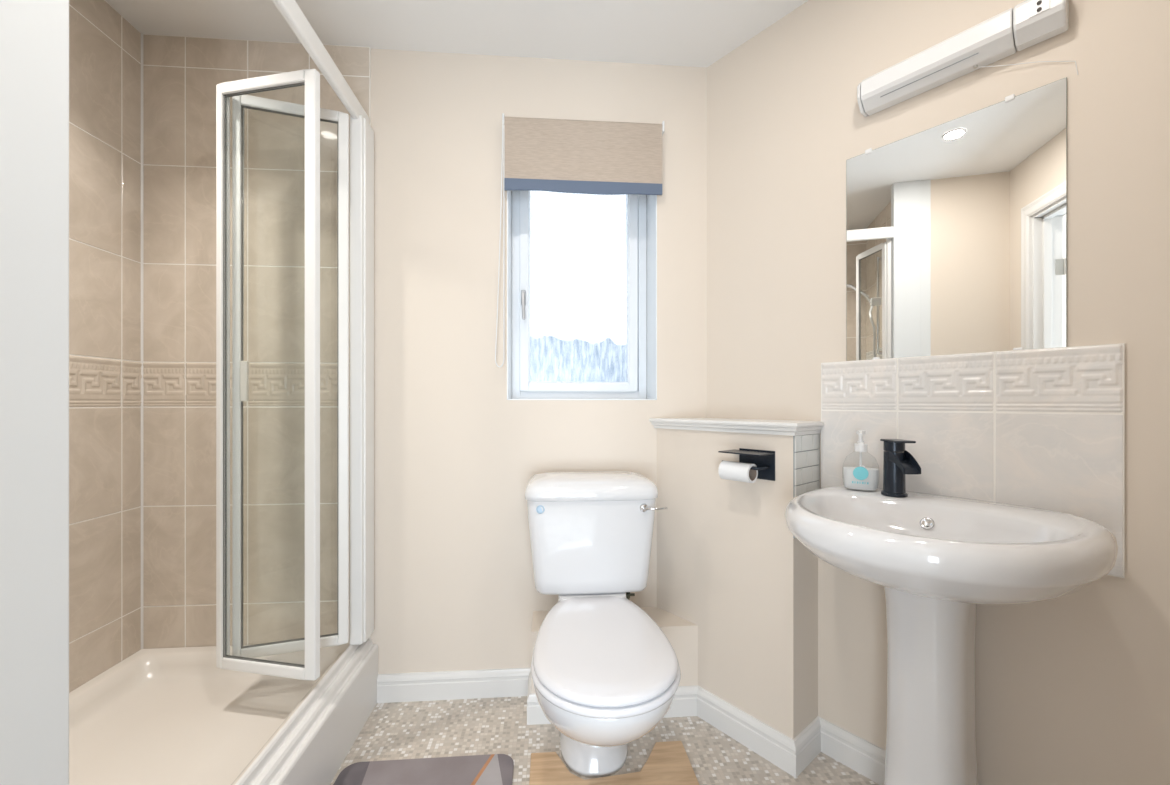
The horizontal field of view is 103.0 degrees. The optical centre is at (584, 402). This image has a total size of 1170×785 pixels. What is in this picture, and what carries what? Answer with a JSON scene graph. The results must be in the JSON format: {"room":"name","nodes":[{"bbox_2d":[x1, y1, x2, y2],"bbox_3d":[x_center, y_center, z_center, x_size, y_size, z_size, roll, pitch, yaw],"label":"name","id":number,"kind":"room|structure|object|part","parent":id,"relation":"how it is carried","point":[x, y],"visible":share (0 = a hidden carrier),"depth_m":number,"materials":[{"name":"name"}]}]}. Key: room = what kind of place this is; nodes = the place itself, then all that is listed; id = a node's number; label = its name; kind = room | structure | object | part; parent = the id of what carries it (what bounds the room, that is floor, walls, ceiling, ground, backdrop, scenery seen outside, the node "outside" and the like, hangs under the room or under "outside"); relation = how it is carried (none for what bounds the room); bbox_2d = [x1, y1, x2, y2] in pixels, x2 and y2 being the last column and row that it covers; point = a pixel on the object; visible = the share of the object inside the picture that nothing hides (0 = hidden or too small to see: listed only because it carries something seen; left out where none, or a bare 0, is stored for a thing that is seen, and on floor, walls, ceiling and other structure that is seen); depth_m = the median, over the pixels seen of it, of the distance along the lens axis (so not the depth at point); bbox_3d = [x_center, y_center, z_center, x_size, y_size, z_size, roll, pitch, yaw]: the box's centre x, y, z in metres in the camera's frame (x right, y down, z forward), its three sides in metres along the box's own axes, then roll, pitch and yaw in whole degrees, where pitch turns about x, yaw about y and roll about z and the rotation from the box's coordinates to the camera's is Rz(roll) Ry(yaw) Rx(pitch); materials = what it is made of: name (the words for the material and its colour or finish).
{"room":"bathroom","nodes":[
{"label":"bathroom","id":0,"kind":"room"},
{"bbox_2d":[69,0,141,692],"bbox_3d":[-1.502,-0.198,1.059,0.010,2.175,1.122,0,0,-4],"label":"wall","id":1,"kind":"structure","parent":0,"point":[105,364],"depth_m":1.47,"materials":[{"name":"beige tile"}]},
{"bbox_2d":[141,33,142,648],"bbox_3d":[-1.539,-0.212,1.616,0.005,2.145,0.005,0,0,-4],"label":"trim","id":2,"kind":"structure","parent":1,"relation":"attached to","point":[141,33],"depth_m":1.62,"materials":[{"name":"white paint"}]},
{"bbox_2d":[143,34,706,673],"bbox_3d":[-0.457,-0.102,1.835,2.436,2.365,0.270,0,0,-4],"label":"wall","id":3,"kind":"structure","parent":0,"point":[455,459],"depth_m":1.69,"materials":[{"name":"beige paint"}]},
{"bbox_2d":[377,667,530,702],"bbox_3d":[-0.472,1.032,1.701,0.560,0.096,0.015,0,0,-4],"label":"baseboard","id":4,"kind":"structure","parent":3,"relation":"attached to","point":[508,682],"depth_m":1.69,"materials":[{"name":"white paint"}]},
{"bbox_2d":[512,191,646,398],"bbox_3d":[-0.021,-0.496,1.911,0.556,0.966,0.116,0,0,-4],"label":"window","id":5,"kind":"structure","parent":3,"relation":"in","point":[635,387],"depth_m":1.91,"materials":[{"name":"white plastic"}]},
{"bbox_3d":[-0.247,-0.393,1.858,0.018,0.125,0.044,0,0,-4],"label":"handle","id":6,"kind":"part","parent":5,"relation":"part of","materials":[{"name":"silver metal"}]},
{"bbox_2d":[495,113,664,366],"bbox_3d":[-0.017,-0.587,1.720,0.622,0.918,0.047,0,0,-4],"label":"roller blind","id":7,"kind":"object","parent":3,"relation":"attached to","point":[539,154],"visible":1,"depth_m":1.70,"materials":[{"name":"beige fabric"}]},
{"bbox_3d":[-0.308,-0.574,1.679,0.034,0.892,0.010,0,0,-4],"label":"bead chain","id":8,"kind":"part","parent":7,"relation":"part of","materials":[{"name":"white plastic"}]},
{"bbox_2d":[507,190,656,399],"bbox_3d":[-0.014,-0.495,1.826,0.564,0.969,0.166,0,0,-4],"label":"window reveal","id":9,"kind":"object","parent":3,"relation":"in","point":[651,199],"depth_m":1.82,"materials":[{"name":"white paint"}]},
{"bbox_2d":[105,0,807,66],"bbox_3d":[0.272,-1.325,0.156,3.633,0.080,3.710,0,0,-4],"label":"ceiling","id":10,"kind":"structure","parent":0,"point":[691,33],"depth_m":1.58,"materials":[{"name":"white paint"}]},
{"bbox_2d":[330,696,878,784],"bbox_3d":[0.272,1.105,0.156,3.633,0.050,3.710,0,0,-4],"label":"floor","id":11,"kind":"structure","parent":0,"point":[478,726],"depth_m":1.47,"materials":[{"name":"stone"}]},
{"bbox_2d":[69,638,377,784],"bbox_3d":[-1.103,0.952,1.097,0.795,0.257,1.121,0,0,-4],"label":"shower tray","id":12,"kind":"object","parent":11,"relation":"on","point":[157,716],"visible":0.7,"depth_m":1.36,"materials":[{"name":"white plastic"}]},
{"bbox_2d":[216,0,373,679],"bbox_3d":[-0.902,-0.103,1.145,0.365,1.853,1.040,0,0,-4],"label":"shower door","id":13,"kind":"structure","parent":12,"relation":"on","point":[242,659],"depth_m":1.43,"materials":[{"name":"white metal"}]},
{"bbox_3d":[-1.055,-0.068,1.440,0.019,0.125,0.020,0,0,-18],"label":"handle","id":14,"kind":"part","parent":13,"relation":"part of","materials":[{"name":"white plastic"}]},
{"bbox_3d":[-0.935,-0.082,1.368,0.343,1.753,0.022,0,0,11],"label":"door panel","id":15,"kind":"part","parent":13,"relation":"part of","materials":[{"name":"white metal"}]},
{"bbox_3d":[-0.935,-0.082,1.490,0.323,1.753,0.020,0,0,-18],"label":"door panel","id":16,"kind":"part","parent":13,"relation":"part of","materials":[{"name":"white metal"}]},
{"bbox_3d":[-0.747,-0.998,1.157,0.022,0.065,1.039,0,0,-4],"label":"head rail","id":17,"kind":"part","parent":13,"relation":"part of","materials":[{"name":"white metal"}]},
{"bbox_3d":[-0.780,-0.079,1.628,0.048,1.803,0.096,0,0,-4],"label":"wall post","id":18,"kind":"part","parent":13,"relation":"part of","materials":[{"name":"white metal"}]},
{"bbox_3d":[-0.740,0.952,1.162,0.062,0.257,1.048,0,0,-4],"label":"panel","id":19,"kind":"part","parent":12,"relation":"part of","materials":[{"name":"white paint"}]},
{"bbox_2d":[333,754,513,784],"bbox_3d":[-0.434,1.076,1.018,0.500,0.008,0.777,0,0,-4],"label":"bath mat","id":20,"kind":"object","parent":11,"relation":"on","point":[491,769],"visible":1,"depth_m":1.35,"materials":[{"name":"grey fabric"}]},
{"bbox_2d":[525,471,680,776],"bbox_3d":[0.045,0.663,1.345,0.454,0.833,0.741,0,0,-4],"label":"toilet","id":21,"kind":"object","parent":11,"relation":"on","point":[604,673],"visible":1,"depth_m":1.37,"materials":[{"name":"white ceramic"}]},
{"bbox_3d":[0.018,0.280,1.595,0.438,0.066,0.238,0,0,-4],"label":"cistern lid","id":22,"kind":"part","parent":21,"relation":"part of","materials":[{"name":"white ceramic"}]},
{"bbox_3d":[0.045,0.657,1.238,0.372,0.019,0.528,0,0,-4],"label":"seat","id":23,"kind":"part","parent":21,"relation":"part of","materials":[{"name":"white plastic"}]},
{"bbox_3d":[0.045,0.632,1.241,0.361,0.028,0.522,0,0,-4],"label":"lid","id":24,"kind":"part","parent":21,"relation":"part of","materials":[{"name":"white plastic"}]},
{"bbox_3d":[0.191,0.339,1.500,0.028,0.028,0.026,0,0,-4],"label":"flush lever","id":25,"kind":"part","parent":21,"relation":"part of","materials":[{"name":"silver metal"}]},
{"bbox_3d":[0.225,0.338,1.484,0.075,0.012,0.012,0,0,6],"label":"lever arm","id":26,"kind":"part","parent":21,"relation":"part of","materials":[{"name":"silver metal"}]},
{"bbox_2d":[529,741,698,784],"bbox_3d":[0.091,1.075,1.224,0.481,0.010,0.467,0,0,-4],"label":"mat","id":27,"kind":"object","parent":11,"relation":"on","point":[668,763],"visible":1,"depth_m":1.35,"materials":[{"name":"brown wood"}]},
{"bbox_2d":[785,439,1117,784],"bbox_3d":[0.734,0.587,1.024,0.532,0.986,0.574,0,0,-40],"label":"washbasin","id":28,"kind":"object","parent":11,"relation":"on","point":[935,558],"visible":1,"depth_m":1.02,"materials":[{"name":"white ceramic"}]},
{"bbox_2d":[842,430,879,490],"bbox_3d":[0.751,0.155,1.266,0.088,0.162,0.061,0,0,30],"label":"soap bottle","id":29,"kind":"object","parent":28,"relation":"on","point":[856,478],"visible":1,"depth_m":1.25,"materials":[{"name":"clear plastic"}]},
{"bbox_2d":[880,439,920,496],"bbox_3d":[0.802,0.166,1.183,0.058,0.144,0.098,0,0,-4],"label":"tap","id":30,"kind":"object","parent":28,"relation":"on","point":[898,462],"depth_m":1.18,"materials":[{"name":"black metal"}]},
{"bbox_2d":[785,486,1117,604],"bbox_3d":[0.734,0.323,1.024,0.532,0.170,0.574,0,0,-40],"label":"basin","id":31,"kind":"object","parent":28,"relation":"in","point":[933,546],"depth_m":0.88,"materials":[{"name":"white ceramic"}]},
{"bbox_2d":[531,607,697,692],"bbox_3d":[0.100,0.927,1.675,0.576,0.305,0.155,0,0,-4],"label":"wall","id":32,"kind":"structure","parent":0,"point":[682,634],"depth_m":1.62,"materials":[{"name":"beige paint"}]},
{"bbox_2d":[527,671,530,705],"bbox_3d":[-0.194,1.032,1.645,0.015,0.096,0.170,0,0,-4],"label":"baseboard","id":33,"kind":"structure","parent":32,"relation":"attached to","point":[529,680],"depth_m":1.62,"materials":[{"name":"white paint"}]},
{"bbox_2d":[527,685,697,724],"bbox_3d":[0.099,1.032,1.590,0.592,0.096,0.015,0,0,-4],"label":"baseboard","id":34,"kind":"structure","parent":32,"relation":"attached to","point":[684,703],"depth_m":1.60,"materials":[{"name":"white paint"}]},
{"bbox_2d":[657,428,817,777],"bbox_3d":[0.501,0.588,1.603,0.175,0.985,0.543,0,0,-40],"label":"wall","id":35,"kind":"structure","parent":0,"point":[730,565],"depth_m":1.49,"materials":[{"name":"beige paint"}]},
{"bbox_2d":[649,418,823,435],"bbox_3d":[0.495,0.076,1.603,0.184,0.038,0.569,0,0,-40],"label":"cap","id":36,"kind":"object","parent":35,"relation":"on","point":[756,426],"visible":1,"depth_m":1.48,"materials":[{"name":"white paint"}]},
{"bbox_2d":[718,448,774,480],"bbox_3d":[0.493,0.190,1.428,0.092,0.090,0.144,0,0,-40],"label":"toilet roll holder","id":37,"kind":"object","parent":35,"relation":"attached to","point":[764,460],"visible":0.78,"depth_m":1.42,"materials":[{"name":"black metal"}]},
{"bbox_2d":[718,461,757,482],"bbox_3d":[0.470,0.211,1.430,0.058,0.058,0.100,0,0,-40],"label":"toilet roll","id":38,"kind":"object","parent":37,"relation":"hanging from","point":[728,470],"visible":0.98,"depth_m":1.41,"materials":[{"name":"white paper"}]},
{"bbox_3d":[0.497,0.191,1.441,0.065,0.018,0.130,0,0,-40],"label":"arm","id":39,"kind":"part","parent":37,"relation":"part of","materials":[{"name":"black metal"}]},
{"bbox_2d":[718,449,774,455],"bbox_3d":[0.493,0.152,1.424,0.088,0.004,0.138,0,0,-40],"label":"shelf","id":40,"kind":"object","parent":37,"relation":"attached to","point":[742,452],"depth_m":1.41,"materials":[{"name":"black metal"}]},
{"bbox_3d":[0.534,0.190,1.447,0.004,0.090,0.120,0,0,-40],"label":"plate","id":41,"kind":"part","parent":37,"relation":"part of","materials":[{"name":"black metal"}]},
{"bbox_2d":[793,434,819,537],"bbox_3d":[0.672,0.245,1.407,0.158,0.300,0.008,0,0,-40],"label":"tiles","id":42,"kind":"structure","parent":35,"relation":"attached to","point":[806,448],"depth_m":1.40,"materials":[{"name":"grey tile"}]},
{"bbox_2d":[793,716,820,777],"bbox_3d":[0.670,1.032,1.400,0.175,0.096,0.015,0,0,-40],"label":"baseboard","id":43,"kind":"structure","parent":35,"relation":"attached to","point":[808,742],"depth_m":1.39,"materials":[{"name":"white paint"}]},
{"bbox_2d":[707,0,1169,784],"bbox_3d":[1.126,-0.102,1.080,0.120,2.365,2.120,0,0,-40],"label":"wall","id":44,"kind":"structure","parent":0,"point":[1072,689],"depth_m":1.13,"materials":[{"name":"beige paint"}]},
{"bbox_2d":[818,716,885,784],"bbox_3d":[1.226,1.032,0.853,0.015,0.096,1.568,0,0,-40],"label":"baseboard","id":45,"kind":"structure","parent":44,"relation":"attached to","point":[849,749],"depth_m":1.37,"materials":[{"name":"white paint"}]},
{"bbox_2d":[846,77,1066,360],"bbox_3d":[0.930,-0.426,1.216,0.009,0.618,0.460,0,0,-40],"label":"wall mirror","id":46,"kind":"object","parent":44,"relation":"attached to","point":[956,229],"visible":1,"depth_m":1.17,"materials":[{"name":"clear glass"}]},
{"bbox_2d":[857,0,1077,116],"bbox_3d":[0.928,-0.822,1.173,0.066,0.194,0.431,0,0,-40],"label":"light","id":47,"kind":"object","parent":44,"relation":"attached to","point":[1030,23],"visible":1,"depth_m":1.14,"materials":[{"name":"white plastic"}]},
{"bbox_2d":[861,8,1015,115],"bbox_3d":[0.902,-0.875,1.208,0.062,0.086,0.318,0,0,-40],"label":"diffuser","id":48,"kind":"object","parent":47,"relation":"attached to","point":[992,40],"depth_m":1.18,"materials":[{"name":"white plastic"}]},
{"bbox_3d":[1.028,-0.777,1.088,0.174,0.104,0.006,0,0,44],"label":"pull cord","id":49,"kind":"part","parent":47,"relation":"part of","materials":[{"name":"white fabric"}]},
{"bbox_2d":[1013,0,1068,50],"bbox_3d":[1.030,-0.875,1.052,0.063,0.088,0.085,0,0,-40],"label":"socket","id":50,"kind":"object","parent":47,"relation":"attached to","point":[1034,21],"depth_m":1.04,"materials":[{"name":"white plastic"}]},
{"bbox_2d":[821,343,1124,577],"bbox_3d":[0.932,0.120,1.210,0.012,0.491,0.616,0,0,-40],"label":"tile backsplash","id":51,"kind":"structure","parent":44,"relation":"attached to","point":[1044,428],"depth_m":1.12,"materials":[{"name":"white tile"}]},
{"bbox_3d":[-1.070,-0.103,0.284,0.751,2.365,0.490,0,0,-4],"label":"wall","id":52,"kind":"structure","parent":0,"visible":0},
{"bbox_2d":[0,0,68,784],"bbox_3d":[-0.723,-0.102,0.541,0.048,2.365,0.190,0,0,-4],"label":"wall","id":53,"kind":"structure","parent":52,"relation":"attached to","point":[34,34],"depth_m":0.59,"materials":[{"name":"white paint"}]},
{"label":"outside","id":54,"kind":"structure","parent":0,"visible":0},
{"bbox_2d":[530,336,626,381],"bbox_3d":[0.214,-0.120,9.244,13.844,2.400,0.400,0,0,-4],"label":"trees","id":55,"kind":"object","parent":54,"point":[552,359],"depth_m":9.01,"materials":[{"name":"white plant"}]}
]}

